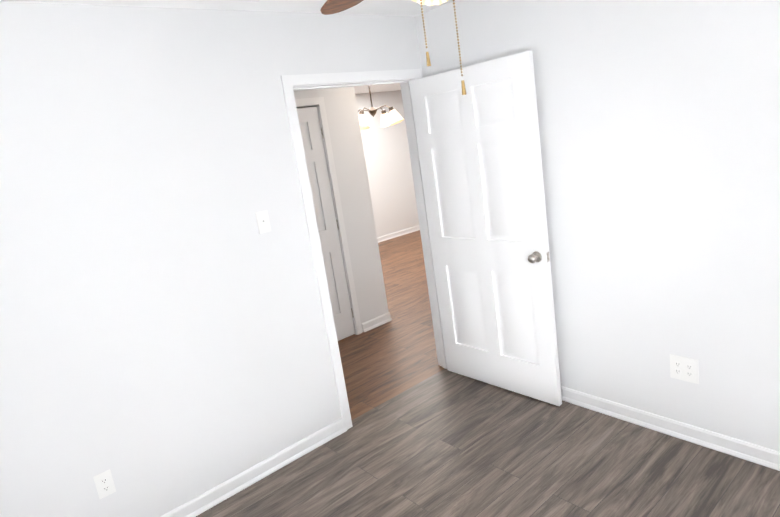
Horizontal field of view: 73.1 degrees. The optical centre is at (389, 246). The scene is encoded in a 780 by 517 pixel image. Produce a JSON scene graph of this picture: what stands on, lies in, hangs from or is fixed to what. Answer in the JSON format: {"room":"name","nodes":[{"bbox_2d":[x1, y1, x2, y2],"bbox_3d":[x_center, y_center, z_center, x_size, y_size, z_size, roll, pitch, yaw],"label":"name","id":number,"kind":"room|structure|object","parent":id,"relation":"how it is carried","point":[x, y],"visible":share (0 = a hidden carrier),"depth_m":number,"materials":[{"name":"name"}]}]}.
{"room":"empty bedroom","nodes":[
{"label":"empty bedroom","id":0,"kind":"room"},
{"bbox_2d":[0,2,422,516],"bbox_3d":[0.611,-0.409,3.949,7.000,2.440,0.120,-18,15,-38],"label":"wall","id":1,"kind":"structure","parent":0,"point":[164,346],"depth_m":2.47,"materials":[{"name":"white paint"}]},
{"bbox_2d":[93,469,115,498],"bbox_3d":[-1.296,1.081,2.393,0.070,0.115,0.008,-18,15,-38],"label":"electrical outlet","id":2,"kind":"object","parent":1,"relation":"attached to","point":[104,484],"visible":1,"depth_m":2.39,"materials":[{"name":"white plastic"}]},
{"bbox_2d":[161,418,346,516],"bbox_3d":[-1.031,1.332,2.626,2.005,0.082,0.025,-18,15,-38],"label":"baseboard","id":3,"kind":"structure","parent":1,"relation":"attached to","point":[241,481],"depth_m":2.87,"materials":[{"name":"white paint"}]},
{"bbox_2d":[255,210,270,233],"bbox_3d":[-0.671,-0.132,2.805,0.070,0.115,0.019,-18,15,-38],"label":"light switch","id":4,"kind":"object","parent":1,"relation":"attached to","point":[263,221],"visible":1,"depth_m":2.81,"materials":[{"name":"white plastic"}]},
{"bbox_2d":[280,69,446,429],"bbox_3d":[-0.086,-0.020,3.397,1.031,2.113,0.152,-18,15,-38],"label":"trim","id":5,"kind":"structure","parent":1,"relation":"attached to","point":[291,84],"depth_m":3.16,"materials":[{"name":"white paint"}]},
{"bbox_2d":[409,51,561,405],"bbox_3d":[0.577,-0.064,3.284,0.164,2.030,0.913,-18,15,-39],"label":"door","id":6,"kind":"structure","parent":5,"relation":"attached to","point":[479,147],"depth_m":3.21,"materials":[{"name":"white paint"}]},
{"bbox_2d":[0,0,455,93],"bbox_3d":[0.242,-1.639,3.918,7.600,0.060,8.550,-18,15,-38],"label":"ceiling","id":7,"kind":"structure","parent":0,"point":[392,7],"depth_m":2.70,"materials":[{"name":"white paint"}]},
{"bbox_2d":[358,86,403,129],"bbox_3d":[-0.222,-1.728,6.302,0.616,0.610,0.616,-11,12,-13],"label":"chandelier","id":8,"kind":"object","parent":7,"relation":"hanging from","point":[393,117],"visible":0.69,"depth_m":6.21,"materials":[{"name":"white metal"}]},
{"bbox_2d":[320,0,465,94],"bbox_3d":[0.158,-0.672,1.160,1.262,0.658,1.332,-18,15,-38],"label":"ceiling fan","id":9,"kind":"object","parent":7,"relation":"hanging from","point":[329,7],"visible":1,"depth_m":1.43,"materials":[{"name":"brown wood"}]},
{"bbox_2d":[294,87,388,331],"bbox_3d":[-1.525,-0.064,3.815,3.450,2.440,0.150,-18,15,-38],"label":"wall","id":10,"kind":"structure","parent":0,"point":[349,159],"depth_m":4.71,"materials":[{"name":"white paint"}]},
{"bbox_2d":[297,107,354,340],"bbox_3d":[-0.765,-0.097,4.384,0.788,2.030,0.164,-18,15,-38],"label":"hall door","id":11,"kind":"structure","parent":10,"relation":"in","point":[317,169],"depth_m":4.53,"materials":[{"name":"white paint"}]},
{"bbox_2d":[295,97,361,334],"bbox_3d":[-0.790,-0.127,4.396,0.906,2.113,0.136,-18,15,-38],"label":"trim","id":12,"kind":"structure","parent":10,"relation":"attached to","point":[318,103],"depth_m":4.56,"materials":[{"name":"white paint"}]},
{"bbox_2d":[362,312,391,331],"bbox_3d":[-0.114,0.704,4.951,0.355,0.082,0.025,-18,15,-38],"label":"baseboard","id":13,"kind":"structure","parent":10,"relation":"attached to","point":[380,320],"depth_m":4.94,"materials":[{"name":"white paint"}]},
{"bbox_2d":[355,90,418,237],"bbox_3d":[-2.167,-0.697,7.258,7.000,2.440,0.120,-18,15,-38],"label":"wall","id":14,"kind":"structure","parent":0,"point":[389,173],"depth_m":8.93,"materials":[{"name":"white paint"}]},
{"bbox_2d":[377,225,419,242],"bbox_3d":[-1.951,0.450,7.444,7.000,0.082,0.025,-18,15,-38],"label":"baseboard","id":15,"kind":"structure","parent":14,"relation":"attached to","point":[416,228],"depth_m":9.15,"materials":[{"name":"white paint"}]},
{"bbox_2d":[196,230,779,516],"bbox_3d":[0.602,0.781,4.431,7.600,0.060,8.550,-18,15,-38],"label":"floor","id":16,"kind":"structure","parent":0,"point":[444,443],"depth_m":2.77,"materials":[{"name":"laminate"}]},
{"bbox_2d":[415,0,779,451],"bbox_3d":[1.555,-0.203,2.312,0.150,2.440,3.620,-18,15,-38],"label":"wall","id":17,"kind":"structure","parent":0,"point":[659,126],"depth_m":2.53,"materials":[{"name":"white paint"}]},
{"bbox_2d":[561,386,779,470],"bbox_3d":[1.212,0.913,3.031,0.025,0.082,2.230,-18,15,-38],"label":"baseboard","id":18,"kind":"structure","parent":17,"relation":"attached to","point":[754,453],"depth_m":2.70,"materials":[{"name":"white paint"}]},
{"bbox_2d":[670,354,698,383],"bbox_3d":[1.462,0.608,2.618,0.008,0.128,0.132,-18,15,-38],"label":"electrical outlet","id":19,"kind":"object","parent":17,"relation":"attached to","point":[684,368],"visible":1,"depth_m":2.61,"materials":[{"name":"white plastic"}]}
]}

